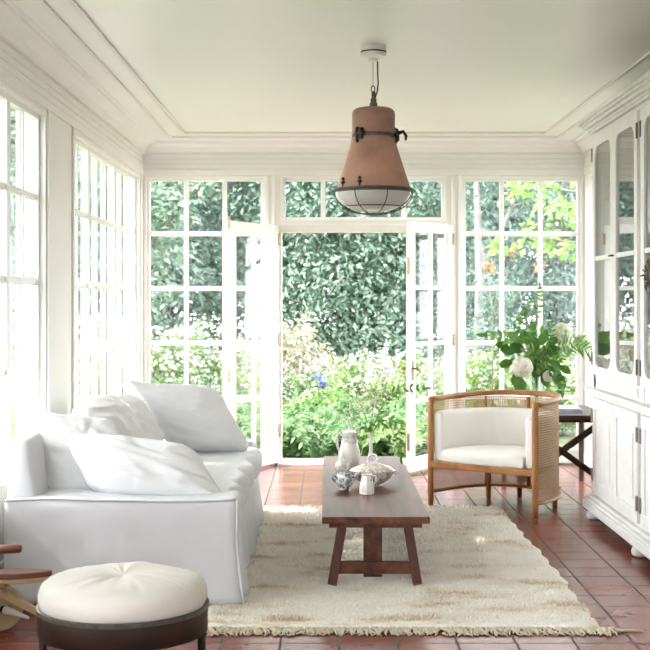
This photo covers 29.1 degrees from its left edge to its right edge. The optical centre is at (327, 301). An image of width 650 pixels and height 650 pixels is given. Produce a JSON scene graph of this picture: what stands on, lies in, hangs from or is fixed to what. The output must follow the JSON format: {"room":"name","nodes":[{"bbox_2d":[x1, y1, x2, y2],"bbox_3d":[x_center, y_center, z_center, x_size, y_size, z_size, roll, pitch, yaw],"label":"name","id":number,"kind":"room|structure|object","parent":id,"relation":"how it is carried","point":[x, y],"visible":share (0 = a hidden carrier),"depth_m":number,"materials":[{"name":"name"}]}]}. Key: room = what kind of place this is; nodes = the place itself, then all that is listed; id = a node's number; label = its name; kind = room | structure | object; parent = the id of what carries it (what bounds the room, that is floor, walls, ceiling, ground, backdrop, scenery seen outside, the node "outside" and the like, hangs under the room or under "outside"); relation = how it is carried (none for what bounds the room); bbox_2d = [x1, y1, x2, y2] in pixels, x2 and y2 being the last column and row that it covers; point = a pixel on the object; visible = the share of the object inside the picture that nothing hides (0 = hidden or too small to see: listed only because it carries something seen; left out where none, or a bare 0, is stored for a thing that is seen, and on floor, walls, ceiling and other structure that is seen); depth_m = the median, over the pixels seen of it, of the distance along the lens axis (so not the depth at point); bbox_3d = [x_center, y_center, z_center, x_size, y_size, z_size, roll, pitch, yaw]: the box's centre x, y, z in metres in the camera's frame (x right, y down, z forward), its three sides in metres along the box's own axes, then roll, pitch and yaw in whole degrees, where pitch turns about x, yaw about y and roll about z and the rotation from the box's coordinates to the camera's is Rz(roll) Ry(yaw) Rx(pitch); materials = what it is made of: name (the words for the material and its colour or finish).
{"room":"sunroom","nodes":[
{"label":"sunroom","id":0,"kind":"room"},
{"bbox_2d":[0,78,142,561],"bbox_3d":[-1.700,-0.070,4.700,0.140,3.000,12.880,0,0,0],"label":"wall","id":1,"kind":"structure","parent":0,"point":[60,131],"depth_m":7.62,"materials":[{"name":"paint"}]},
{"bbox_2d":[0,559,3,568],"bbox_3d":[-1.621,1.360,4.690,0.018,0.140,12.580,0,0,0],"label":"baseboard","id":2,"kind":"structure","parent":1,"relation":"attached to","point":[2,561],"depth_m":6.19,"materials":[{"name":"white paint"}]},
{"bbox_2d":[0,474,7,486],"bbox_3d":[-1.613,0.887,5.810,0.035,0.025,10.220,0,0,0],"label":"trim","id":3,"kind":"structure","parent":1,"relation":"attached to","point":[4,479],"depth_m":6.18,"materials":[{"name":"white paint"}]},
{"bbox_2d":[0,81,46,477],"bbox_3d":[-1.695,-0.113,5.830,0.130,1.975,2.830,0,0,0],"label":"window","id":4,"kind":"structure","parent":1,"relation":"in","point":[30,190],"depth_m":7.04,"materials":[{"name":"white paint"}]},
{"bbox_2d":[47,110,141,411],"bbox_3d":[-1.623,-0.120,5.810,0.014,1.990,10.120,0,0,0],"label":"trim","id":5,"kind":"structure","parent":1,"relation":"attached to","point":[48,111],"depth_m":7.95,"materials":[{"name":"white paint"}]},
{"bbox_2d":[75,132,139,405],"bbox_3d":[-1.695,-0.113,9.410,0.130,1.975,2.870,0,0,0],"label":"window","id":6,"kind":"structure","parent":1,"relation":"in","point":[130,228],"depth_m":9.73,"materials":[{"name":"white paint"}]},
{"bbox_2d":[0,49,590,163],"bbox_3d":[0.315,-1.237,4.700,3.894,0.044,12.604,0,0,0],"label":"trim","id":7,"kind":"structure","parent":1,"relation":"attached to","point":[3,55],"depth_m":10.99,"materials":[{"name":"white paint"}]},
{"bbox_2d":[0,66,591,174],"bbox_3d":[0.315,-1.142,4.700,3.894,0.054,12.604,0,0,0],"label":"trim","id":8,"kind":"structure","parent":1,"relation":"attached to","point":[5,75],"depth_m":10.99,"materials":[{"name":"white paint"}]},
{"bbox_2d":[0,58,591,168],"bbox_3d":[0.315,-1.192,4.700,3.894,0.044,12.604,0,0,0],"label":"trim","id":9,"kind":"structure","parent":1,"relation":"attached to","point":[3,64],"depth_m":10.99,"materials":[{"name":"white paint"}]},
{"bbox_2d":[0,0,592,158],"bbox_3d":[0.315,-1.351,4.700,3.890,0.093,12.600,0,0,0],"label":"trim","id":10,"kind":"structure","parent":1,"relation":"attached to","point":[16,32],"depth_m":10.57,"materials":[{"name":"white paint"}]},
{"bbox_2d":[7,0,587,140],"bbox_3d":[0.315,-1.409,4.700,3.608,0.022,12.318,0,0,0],"label":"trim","id":11,"kind":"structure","parent":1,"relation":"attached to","point":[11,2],"depth_m":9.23,"materials":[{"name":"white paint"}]},
{"bbox_2d":[0,463,649,649],"bbox_3d":[0.315,1.470,4.680,4.170,0.080,12.840,0,0,0],"label":"floor","id":12,"kind":"structure","parent":0,"point":[598,565],"depth_m":6.49,"materials":[{"name":"tile"}]},
{"bbox_2d":[0,544,51,630],"bbox_3d":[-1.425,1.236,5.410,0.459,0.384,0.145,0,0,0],"label":"chair","id":13,"kind":"object","parent":12,"relation":"on","point":[12,606],"visible":0.9,"depth_m":5.38,"materials":[{"name":"brown wood"}]},
{"bbox_2d":[36,561,208,649],"bbox_3d":[-0.683,1.163,4.170,0.570,0.535,0.570,0,0,0],"label":"footstool","id":14,"kind":"object","parent":12,"relation":"on","point":[136,605],"visible":1,"depth_m":3.96,"materials":[{"name":"white fabric"}]},
{"bbox_2d":[37,561,206,623],"bbox_3d":[-0.683,0.968,4.171,0.560,0.150,0.562,0,0,0],"label":"seat cushion","id":15,"kind":"object","parent":14,"relation":"on","point":[136,592],"depth_m":3.99,"materials":[{"name":"white fabric"}]},
{"bbox_2d":[4,414,263,604],"bbox_3d":[-0.951,1.024,7.064,1.147,0.779,2.564,0,0,0],"label":"sofa","id":16,"kind":"object","parent":12,"relation":"on","point":[212,536],"visible":0.63,"depth_m":5.80,"materials":[{"name":"white fabric"}]},
{"bbox_2d":[32,406,121,489],"bbox_3d":[-1.228,0.747,6.177,0.469,0.465,0.204,0,0,-10],"label":"throw pillow","id":17,"kind":"object","parent":16,"relation":"on","point":[62,471],"visible":0.54,"depth_m":6.11,"materials":[{"name":"white fabric"}]},
{"bbox_2d":[71,394,148,438],"bbox_3d":[-1.166,0.741,6.760,0.395,0.468,0.741,0,0,0],"label":"cushion","id":18,"kind":"object","parent":16,"relation":"on","point":[111,407],"visible":0.38,"depth_m":6.59,"materials":[{"name":"white fabric"}]},
{"bbox_2d":[117,394,163,440],"bbox_3d":[-1.164,0.766,7.420,0.349,0.427,0.654,0,0,0],"label":"cushion","id":19,"kind":"object","parent":16,"relation":"on","point":[148,422],"visible":0.3,"depth_m":7.33,"materials":[{"name":"white fabric"}]},
{"bbox_2d":[69,433,220,494],"bbox_3d":[-0.944,0.804,6.079,0.875,0.348,0.278,0,0,3],"label":"throw pillow","id":20,"kind":"object","parent":16,"relation":"on","point":[108,464],"visible":0.86,"depth_m":5.99,"materials":[{"name":"white fabric"}]},
{"bbox_2d":[128,379,247,451],"bbox_3d":[-0.888,0.718,7.855,0.785,0.453,0.313,0,0,2],"label":"throw pillow","id":21,"kind":"object","parent":16,"relation":"on","point":[197,417],"visible":0.88,"depth_m":7.76,"materials":[{"name":"white fabric"}]},
{"bbox_2d":[196,447,261,514],"bbox_3d":[-0.853,1.011,7.120,0.874,0.198,2.019,0,0,0],"label":"seat cushion","id":22,"kind":"object","parent":16,"relation":"on","point":[239,471],"depth_m":7.17,"materials":[{"name":"white fabric"}]},
{"bbox_2d":[206,504,643,635],"bbox_3d":[0.388,1.409,6.985,1.966,0.041,3.339,0,0,0],"label":"area rug","id":23,"kind":"object","parent":12,"relation":"on","point":[479,571],"visible":0.78,"depth_m":6.17,"materials":[{"name":"fabric"}]},
{"bbox_2d":[322,456,429,585],"bbox_3d":[0.236,1.236,7.380,0.533,0.352,2.440,0,0,0],"label":"coffee table","id":24,"kind":"object","parent":23,"relation":"on","point":[397,503],"visible":0.86,"depth_m":6.27,"materials":[{"name":"brown wood"}]},
{"bbox_2d":[335,455,349,473],"bbox_3d":[0.088,0.995,7.600,0.092,0.130,0.092,0,0,0],"label":"jar","id":25,"kind":"object","parent":24,"relation":"on","point":[342,465],"visible":0.8,"depth_m":7.57,"materials":[{"name":"beige ceramic"}]},
{"bbox_2d":[332,472,356,490],"bbox_3d":[0.094,1.011,7.046,0.104,0.098,0.111,0,0,-43],"label":"sugar bowl","id":26,"kind":"object","parent":24,"relation":"on","point":[344,480],"visible":1,"depth_m":7.02,"materials":[{"name":"white ceramic"}]},
{"bbox_2d":[335,427,360,468],"bbox_3d":[0.137,0.929,7.980,0.142,0.262,0.142,0,0,43],"label":"pitcher","id":27,"kind":"object","parent":24,"relation":"on","point":[349,448],"visible":0.9,"depth_m":7.94,"materials":[{"name":"white ceramic"}]},
{"bbox_2d":[359,473,376,494],"bbox_3d":[0.219,1.005,6.898,0.090,0.110,0.078,0,0,23],"label":"milk jug","id":28,"kind":"object","parent":24,"relation":"on","point":[366,487],"visible":1,"depth_m":6.87,"materials":[{"name":"white ceramic"}]},
{"bbox_2d":[365,431,374,462],"bbox_3d":[0.270,0.938,7.890,0.080,0.245,0.080,0,0,0],"label":"bud vase","id":29,"kind":"object","parent":24,"relation":"on","point":[371,458],"visible":0.58,"depth_m":7.88,"materials":[{"name":"white ceramic"}]},
{"bbox_2d":[335,357,431,463],"bbox_3d":[0.347,0.682,7.873,0.604,0.670,0.198,0,0,0],"label":"sprigs","id":30,"kind":"object","parent":29,"relation":"in","point":[372,406],"visible":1,"depth_m":7.87,"materials":[{"name":"green plant"}]},
{"bbox_2d":[347,453,397,486],"bbox_3d":[0.258,0.966,7.200,0.237,0.188,0.225,0,0,40],"label":"soup tureen","id":31,"kind":"object","parent":24,"relation":"on","point":[383,472],"visible":0.86,"depth_m":7.15,"materials":[{"name":"beige ceramic"}]},
{"bbox_2d":[352,472,393,486],"bbox_3d":[0.258,1.017,7.200,0.256,0.086,0.184,0,0,0],"label":"bowl","id":32,"kind":"object","parent":31,"relation":"attached to","point":[382,477],"depth_m":7.14,"materials":[{"name":"white ceramic"}]},
{"bbox_2d":[427,390,562,518],"bbox_3d":[1.249,1.034,8.769,0.898,0.793,0.697,0,0,39],"label":"barrel armchair","id":33,"kind":"object","parent":12,"relation":"on","point":[507,440],"visible":1,"depth_m":8.76,"materials":[{"name":"brown wood"}]},
{"bbox_2d":[441,444,525,468],"bbox_3d":[1.210,1.063,8.723,0.646,0.104,0.565,0,0,38],"label":"seat cushion","id":34,"kind":"object","parent":33,"relation":"on","point":[457,456],"depth_m":8.56,"materials":[{"name":"white fabric"}]},
{"bbox_2d":[499,405,591,496],"bbox_3d":[1.720,1.130,9.595,0.700,0.600,0.910,0,0,0],"label":"side table","id":35,"kind":"object","parent":12,"relation":"on","point":[585,416],"visible":0.27,"depth_m":9.24,"materials":[{"name":"brown wood"}]},
{"bbox_2d":[549,405,581,412],"bbox_3d":[1.810,0.816,9.550,0.221,0.029,0.382,0,0,6],"label":"magazine stack","id":36,"kind":"object","parent":35,"relation":"on","point":[562,408],"visible":0.68,"depth_m":9.37,"materials":[{"name":"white paper"}]},
{"bbox_3d":[1.600,0.698,9.600,0.110,0.265,0.110,0,0,0],"label":"glass vase","id":37,"kind":"object","parent":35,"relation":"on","visible":0},
{"bbox_2d":[476,282,591,401],"bbox_3d":[1.605,0.327,9.571,0.915,0.967,0.381,0,0,-7],"label":"bouquet","id":38,"kind":"object","parent":37,"relation":"in","point":[523,366],"visible":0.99,"depth_m":9.55,"materials":[{"name":"green plant"}]},
{"bbox_2d":[578,72,649,559],"bbox_3d":[1.960,0.113,7.030,0.560,2.635,2.770,0,0,0],"label":"display cabinet","id":39,"kind":"object","parent":12,"relation":"on","point":[620,128],"visible":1,"depth_m":7.63,"materials":[{"name":"paint"}]},
{"bbox_2d":[584,387,649,414],"bbox_3d":[1.976,0.591,7.030,0.528,0.049,2.680,0,0,0],"label":"countertop","id":40,"kind":"structure","parent":39,"relation":"on","point":[630,403],"depth_m":7.41,"materials":[{"name":"paint"}]},
{"bbox_2d":[604,187,633,200],"bbox_3d":[2.025,-0.680,7.675,0.390,0.020,1.250,0,0,0],"label":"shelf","id":41,"kind":"object","parent":39,"relation":"attached to","point":[628,194],"depth_m":7.94,"materials":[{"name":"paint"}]},
{"bbox_2d":[604,255,633,260],"bbox_3d":[2.025,-0.280,7.675,0.390,0.020,1.250,0,0,0],"label":"shelf","id":42,"kind":"object","parent":39,"relation":"attached to","point":[628,258],"depth_m":7.88,"materials":[{"name":"paint"}]},
{"bbox_2d":[604,319,633,323],"bbox_3d":[2.025,0.120,7.675,0.390,0.020,1.250,0,0,0],"label":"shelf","id":43,"kind":"object","parent":39,"relation":"attached to","point":[606,321],"depth_m":7.86,"materials":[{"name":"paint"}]},
{"bbox_2d":[640,258,649,293],"bbox_3d":[1.713,-0.163,6.700,0.051,0.245,0.196,0,0,0],"label":"wreath","id":44,"kind":"object","parent":39,"relation":"hanging from","point":[647,266],"visible":1,"depth_m":6.74,"materials":[{"name":"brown plant"}]},
{"bbox_2d":[5,0,649,140],"bbox_3d":[0.315,-1.534,4.675,4.890,0.272,13.550,0,0,0],"label":"ceiling","id":45,"kind":"structure","parent":0,"point":[213,65],"depth_m":7.45,"materials":[{"name":"paint"}]},
{"bbox_2d":[37,0,649,137],"bbox_3d":[0.315,-1.414,4.700,3.338,0.022,12.048,0,0,0],"label":"trim","id":46,"kind":"structure","parent":45,"relation":"attached to","point":[46,6],"depth_m":9.97,"materials":[{"name":"white paint"}]},
{"bbox_2d":[68,0,649,133],"bbox_3d":[0.315,-1.431,4.700,3.078,0.022,11.788,0,0,0],"label":"trim","id":47,"kind":"structure","parent":45,"relation":"attached to","point":[73,2],"depth_m":8.99,"materials":[{"name":"white paint"}]},
{"bbox_2d":[331,44,415,214],"bbox_3d":[0.256,-0.965,7.030,0.477,0.946,0.477,0,0,0],"label":"pendant lamp","id":48,"kind":"object","parent":45,"relation":"hanging from","point":[373,180],"visible":1,"depth_m":6.91,"materials":[{"name":"brown metal"}]},
{"bbox_2d":[143,175,584,464],"bbox_3d":[0.315,-0.070,11.070,4.170,3.000,0.140,0,0,0],"label":"wall","id":49,"kind":"structure","parent":0,"point":[282,228],"depth_m":11.00,"materials":[{"name":"paint"}]},
{"bbox_2d":[143,175,264,451],"bbox_3d":[-1.083,0.151,11.065,1.087,2.533,0.130,0,0,0],"label":"window","id":50,"kind":"structure","parent":49,"relation":"in","point":[147,179],"depth_m":11.04,"materials":[{"name":"white paint"}]},
{"bbox_2d":[227,217,280,465],"bbox_3d":[-0.631,0.354,10.643,0.061,2.108,0.826,0,0,28],"label":"door","id":51,"kind":"structure","parent":49,"relation":"in","point":[271,456],"depth_m":10.62,"materials":[{"name":"white paint"}]},
{"bbox_2d":[278,458,405,465],"bbox_3d":[0.311,1.436,11.100,1.502,0.048,0.400,0,0,0],"label":"trim","id":52,"kind":"structure","parent":49,"relation":"attached to","point":[285,461],"depth_m":11.00,"materials":[{"name":"white paint"}]},
{"bbox_2d":[280,232,444,462],"bbox_3d":[0.312,0.407,11.063,1.475,2.046,0.134,0,0,0],"label":"trim","id":53,"kind":"structure","parent":49,"relation":"attached to","point":[280,232],"depth_m":11.00,"materials":[{"name":"white paint"}]},
{"bbox_2d":[265,175,460,464],"bbox_3d":[0.309,0.158,10.994,1.722,2.545,0.012,0,0,0],"label":"trim","id":54,"kind":"structure","parent":49,"relation":"attached to","point":[266,176],"depth_m":10.99,"materials":[{"name":"white paint"}]},
{"bbox_2d":[280,175,446,220],"bbox_3d":[0.312,-0.915,11.065,1.475,0.400,0.130,0,0,0],"label":"window","id":55,"kind":"structure","parent":49,"relation":"in","point":[283,178],"depth_m":11.00,"materials":[{"name":"white paint"}]},
{"bbox_2d":[401,221,454,472],"bbox_3d":[0.853,0.369,10.665,0.166,2.078,0.794,0,0,29],"label":"door","id":56,"kind":"structure","parent":49,"relation":"in","point":[413,463],"depth_m":10.54,"materials":[{"name":"white paint"}]},
{"bbox_2d":[461,175,583,462],"bbox_3d":[1.708,0.151,11.065,1.095,2.533,0.130,0,0,0],"label":"window","id":57,"kind":"structure","parent":49,"relation":"in","point":[579,179],"depth_m":11.04,"materials":[{"name":"white paint"}]},
{"bbox_2d":[585,162,591,456],"bbox_3d":[2.330,-0.070,4.630,0.140,3.000,12.740,0,0,0],"label":"wall","id":58,"kind":"structure","parent":0,"point":[587,176],"depth_m":10.88,"materials":[{"name":"paint"}]},
{"bbox_2d":[584,453,591,467],"bbox_3d":[2.251,1.380,4.690,0.018,0.100,12.580,0,0,0],"label":"baseboard","id":59,"kind":"structure","parent":58,"relation":"attached to","point":[587,459],"depth_m":10.77,"materials":[{"name":"white paint"}]},
{"bbox_2d":[590,174,593,456],"bbox_3d":[2.325,0.115,9.900,0.130,2.430,1.810,0,0,0],"label":"window","id":60,"kind":"structure","parent":58,"relation":"in","point":[591,374],"depth_m":10.78,"materials":[{"name":"white paint"}]},
{"label":"outside","id":61,"kind":"structure","parent":0,"visible":0},
{"bbox_2d":[10,331,575,457],"bbox_3d":[0.000,1.850,20.000,80.000,0.400,100.000,0,0,0],"label":"ground","id":62,"kind":"structure","parent":61,"point":[564,438],"depth_m":23.57,"materials":[{"name":"plant"}]},
{"bbox_2d":[10,164,15,364],"bbox_3d":[-4.570,-0.178,16.512,2.103,3.656,1.948,0,0,0],"label":"tree","id":63,"kind":"object","parent":62,"relation":"on","point":[12,202],"visible":0.21,"depth_m":16.48,"materials":[{"name":"green plant"}]},
{"bbox_2d":[10,110,90,355],"bbox_3d":[-6.540,-1.413,24.366,3.695,6.125,3.279,0,0,0],"label":"tree","id":64,"kind":"object","parent":62,"relation":"on","point":[13,156],"visible":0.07,"depth_m":24.32,"materials":[{"name":"green plant"}]},
{"bbox_2d":[10,163,107,368],"bbox_3d":[-4.271,-0.365,20.474,2.385,4.030,2.102,0,0,0],"label":"tree","id":65,"kind":"object","parent":62,"relation":"on","point":[79,224],"visible":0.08,"depth_m":20.46,"materials":[{"name":"green plant"}]},
{"bbox_2d":[10,107,195,329],"bbox_3d":[-8.597,-4.373,39.922,9.788,12.054,6.584,0,0,12],"label":"deciduous tree","id":66,"kind":"object","parent":62,"relation":"on","point":[12,121],"visible":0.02,"depth_m":38.74,"materials":[{"name":"green plant"}]},
{"bbox_2d":[78,153,228,395],"bbox_3d":[-2.414,-0.272,15.297,2.570,3.847,1.636,0,0,33],"label":"tree","id":67,"kind":"object","parent":62,"relation":"on","point":[166,211],"visible":0.33,"depth_m":15.04,"materials":[{"name":"green plant"}]},
{"bbox_2d":[78,149,260,392],"bbox_3d":[-3.173,-1.698,23.100,4.265,6.838,3.362,0,0,23],"label":"evergreen tree","id":68,"kind":"object","parent":62,"relation":"on","point":[159,319],"visible":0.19,"depth_m":22.66,"materials":[{"name":"green plant"}]},
{"bbox_2d":[80,365,260,437],"bbox_3d":[-1.572,1.157,13.616,2.348,0.922,1.209,0,0,0],"label":"box hedge","id":69,"kind":"object","parent":62,"relation":"on","point":[210,383],"visible":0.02,"depth_m":13.62,"materials":[{"name":"green plant"}]},
{"bbox_2d":[78,311,287,397],"bbox_3d":[-1.933,0.873,16.016,2.823,1.528,1.363,0,0,9],"label":"hydrangea shrub","id":70,"kind":"object","parent":62,"relation":"on","point":[165,363],"visible":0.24,"depth_m":15.85,"materials":[{"name":"green plant"}]},
{"bbox_2d":[106,182,319,347],"bbox_3d":[-3.823,-4.747,41.887,10.389,12.802,7.078,0,0,17],"label":"deciduous tree","id":71,"kind":"object","parent":62,"relation":"on","point":[202,220],"visible":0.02,"depth_m":40.32,"materials":[{"name":"green plant"}]},
{"bbox_2d":[211,359,293,413],"bbox_3d":[-0.874,1.161,14.962,1.254,0.981,1.036,0,0,0],"label":"flowering bush","id":72,"kind":"object","parent":62,"relation":"on","point":[258,389],"visible":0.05,"depth_m":14.88,"materials":[{"name":"green plant"}]},
{"bbox_2d":[236,394,285,457],"bbox_3d":[-0.862,1.310,13.166,1.141,0.686,0.731,0,0,27],"label":"leafy plant","id":73,"kind":"object","parent":62,"relation":"on","point":[258,404],"visible":0.13,"depth_m":13.03,"materials":[{"name":"green plant"}]},
{"bbox_2d":[204,182,355,363],"bbox_3d":[-1.169,-2.074,24.139,3.130,7.461,2.513,0,0,24],"label":"cypress tree","id":74,"kind":"object","parent":62,"relation":"on","point":[245,241],"visible":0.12,"depth_m":23.77,"materials":[{"name":"green plant"}]},
{"bbox_2d":[236,403,332,446],"bbox_3d":[-0.539,1.313,12.396,1.202,0.677,1.232,0,0,0],"label":"fern","id":75,"kind":"object","parent":62,"relation":"on","point":[300,414],"visible":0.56,"depth_m":12.30,"materials":[{"name":"green plant"}]},
{"bbox_2d":[240,307,349,397],"bbox_3d":[-0.446,0.862,17.198,1.729,1.634,1.156,0,0,21],"label":"shrub","id":76,"kind":"object","parent":62,"relation":"on","point":[294,363],"visible":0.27,"depth_m":17.07,"materials":[{"name":"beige plant"}]},
{"bbox_2d":[256,390,341,457],"bbox_3d":[-0.303,1.283,12.871,0.959,0.765,0.717,0,0,0],"label":"leafy plant","id":77,"kind":"object","parent":62,"relation":"on","point":[292,451],"visible":0.29,"depth_m":12.74,"materials":[{"name":"green plant"}]},
{"bbox_2d":[282,357,353,414],"bbox_3d":[-0.189,1.163,15.165,1.317,1.025,0.996,0,0,0],"label":"flowering bush","id":78,"kind":"object","parent":62,"relation":"on","point":[302,386],"visible":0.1,"depth_m":15.12,"materials":[{"name":"green plant"}]},
{"bbox_2d":[312,372,326,404],"bbox_3d":[-0.088,1.213,14.002,0.175,0.875,0.140,0,0,0],"label":"delphinium","id":79,"kind":"object","parent":62,"relation":"on","point":[322,383],"visible":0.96,"depth_m":13.98,"materials":[{"name":"blue plant"}]},
{"bbox_2d":[282,416,362,457],"bbox_3d":[-0.086,1.374,12.116,1.002,0.556,1.049,0,0,0],"label":"fern","id":80,"kind":"object","parent":62,"relation":"on","point":[305,436],"visible":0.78,"depth_m":11.97,"materials":[{"name":"green plant"}]},
{"bbox_2d":[284,371,375,418],"bbox_3d":[0.041,1.226,14.110,1.209,0.900,0.860,0,0,21],"label":"leafy plant","id":81,"kind":"object","parent":62,"relation":"on","point":[333,395],"visible":0.12,"depth_m":13.99,"materials":[{"name":"green plant"}]},
{"bbox_2d":[306,395,376,455],"bbox_3d":[0.182,1.323,13.182,1.066,0.698,0.681,0,0,18],"label":"leafy plant","id":82,"kind":"object","parent":62,"relation":"on","point":[341,404],"visible":0.09,"depth_m":13.14,"materials":[{"name":"green plant"}]},
{"bbox_2d":[314,348,379,413],"bbox_3d":[0.373,1.134,16.433,1.255,1.060,1.081,0,0,25],"label":"flowering bush","id":83,"kind":"object","parent":62,"relation":"on","point":[358,366],"visible":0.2,"depth_m":16.28,"materials":[{"name":"green plant"}]},
{"bbox_2d":[199,182,496,352],"bbox_3d":[0.933,-4.804,39.869,10.320,12.915,7.057,0,0,21],"label":"deciduous tree","id":84,"kind":"object","parent":62,"relation":"on","point":[234,201],"visible":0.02,"depth_m":39.09,"materials":[{"name":"green plant"}]},
{"bbox_2d":[227,182,497,388],"bbox_3d":[0.568,-1.264,22.050,4.902,5.999,3.319,0,0,0],"label":"rhododendron shrub","id":85,"kind":"object","parent":62,"relation":"on","point":[349,302],"visible":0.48,"depth_m":21.82,"materials":[{"name":"green plant"}]},
{"bbox_2d":[307,404,424,455],"bbox_3d":[0.340,1.335,12.546,1.245,0.633,1.192,0,0,-37],"label":"fern","id":86,"kind":"object","parent":62,"relation":"on","point":[334,416],"visible":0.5,"depth_m":12.40,"materials":[{"name":"green plant"}]},
{"bbox_2d":[363,353,384,404],"bbox_3d":[0.534,1.118,14.498,0.256,1.064,0.253,0,0,41],"label":"astilbe","id":87,"kind":"object","parent":62,"relation":"on","point":[371,368],"visible":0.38,"depth_m":14.48,"materials":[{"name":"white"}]},
{"bbox_2d":[378,335,399,397],"bbox_3d":[0.705,1.015,14.493,0.260,1.270,0.272,0,0,0],"label":"astilbe","id":88,"kind":"object","parent":62,"relation":"on","point":[388,372],"visible":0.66,"depth_m":14.47,"materials":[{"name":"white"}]},
{"bbox_2d":[352,396,434,457],"bbox_3d":[0.716,1.306,12.976,0.987,0.722,0.757,0,0,0],"label":"leafy plant","id":89,"kind":"object","parent":62,"relation":"on","point":[380,448],"visible":0.27,"depth_m":12.83,"materials":[{"name":"green plant"}]},
{"bbox_2d":[353,369,435,421],"bbox_3d":[0.800,1.210,14.153,1.252,0.902,0.990,0,0,0],"label":"leafy plant","id":90,"kind":"object","parent":62,"relation":"on","point":[389,386],"visible":0.07,"depth_m":14.10,"materials":[{"name":"green plant"}]},
{"bbox_2d":[358,411,434,457],"bbox_3d":[0.785,1.367,12.129,1.139,0.570,1.078,0,0,0],"label":"fern","id":91,"kind":"object","parent":62,"relation":"on","point":[419,438],"visible":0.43,"depth_m":12.08,"materials":[{"name":"green plant"}]},
{"bbox_2d":[358,346,443,399],"bbox_3d":[1.031,1.104,15.986,1.280,1.088,0.974,0,0,3],"label":"flowering bush","id":92,"kind":"object","parent":62,"relation":"on","point":[400,361],"visible":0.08,"depth_m":15.90,"materials":[{"name":"green plant"}]},
{"bbox_2d":[400,385,443,452],"bbox_3d":[1.252,1.260,13.264,1.080,0.840,0.859,0,0,0],"label":"leafy plant","id":93,"kind":"object","parent":62,"relation":"on","point":[423,404],"visible":0.04,"depth_m":13.24,"materials":[{"name":"green plant"}]},
{"bbox_2d":[388,401,473,448],"bbox_3d":[1.207,1.319,12.672,1.042,0.665,1.221,0,0,39],"label":"fern","id":94,"kind":"object","parent":62,"relation":"on","point":[418,405],"visible":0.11,"depth_m":12.61,"materials":[{"name":"green plant"}]},
{"bbox_2d":[405,346,487,408],"bbox_3d":[1.635,1.100,15.480,1.426,1.122,1.103,0,0,0],"label":"flowering bush","id":95,"kind":"object","parent":62,"relation":"on","point":[439,383],"visible":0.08,"depth_m":15.38,"materials":[{"name":"green plant"}]},
{"bbox_2d":[399,182,531,364],"bbox_3d":[2.498,-1.681,25.031,3.128,6.663,2.952,0,0,0],"label":"evergreen tree","id":96,"kind":"object","parent":62,"relation":"on","point":[488,224],"visible":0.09,"depth_m":24.69,"materials":[{"name":"green plant"}]},
{"bbox_2d":[383,182,573,339],"bbox_3d":[5.420,-4.247,42.784,9.936,11.803,6.453,0,0,0],"label":"deciduous tree","id":97,"kind":"object","parent":62,"relation":"on","point":[513,220],"visible":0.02,"depth_m":41.24,"materials":[{"name":"green plant"}]},
{"bbox_2d":[423,182,575,376],"bbox_3d":[2.769,-0.964,19.548,2.929,5.231,1.886,0,0,0],"label":"birch tree","id":98,"kind":"object","parent":62,"relation":"on","point":[477,208],"visible":0.09,"depth_m":19.46,"materials":[{"name":"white plant"}]},
{"bbox_2d":[466,328,544,407],"bbox_3d":[2.064,0.998,14.979,1.366,1.369,1.100,0,0,0],"label":"shrub","id":99,"kind":"object","parent":62,"relation":"on","point":[477,379],"visible":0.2,"depth_m":14.86,"materials":[{"name":"green plant"}]},
{"bbox_2d":[466,268,550,384],"bbox_3d":[2.405,0.540,16.980,1.206,2.221,0.987,0,0,0],"label":"conifer tree","id":100,"kind":"object","parent":62,"relation":"on","point":[507,299],"visible":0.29,"depth_m":16.93,"materials":[{"name":"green plant"}]},
{"bbox_2d":[481,248,545,406],"bbox_3d":[1.940,0.543,12.971,0.693,2.214,0.228,0,0,0],"label":"sprig","id":101,"kind":"object","parent":62,"relation":"on","point":[488,265],"visible":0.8,"depth_m":13.00,"materials":[{"name":"orange plant"}]},
{"bbox_2d":[486,182,575,368],"bbox_3d":[5.038,-1.038,26.021,3.984,5.389,3.024,0,0,-10],"label":"evergreen tree","id":102,"kind":"object","parent":62,"relation":"on","point":[560,305],"visible":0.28,"depth_m":25.69,"materials":[{"name":"green plant"}]},
{"bbox_2d":[486,182,575,262],"bbox_3d":[3.403,-0.404,13.360,3.513,4.115,1.927,0,0,0],"label":"maple tree","id":103,"kind":"object","parent":62,"relation":"on","point":[562,254],"visible":0.23,"depth_m":13.02,"materials":[{"name":"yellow plant"}]},
{"bbox_2d":[509,328,575,433],"bbox_3d":[2.871,0.975,15.570,1.409,1.360,1.168,0,0,0],"label":"shrub","id":104,"kind":"object","parent":62,"relation":"on","point":[570,387],"visible":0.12,"depth_m":15.37,"materials":[{"name":"green plant"}]},
{"bbox_2d":[516,188,575,317],"bbox_3d":[10.483,-3.841,40.707,9.012,10.991,6.320,0,0,0],"label":"deciduous tree","id":105,"kind":"object","parent":62,"relation":"on","point":[567,188],"visible":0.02,"depth_m":40.55,"materials":[{"name":"green plant"}]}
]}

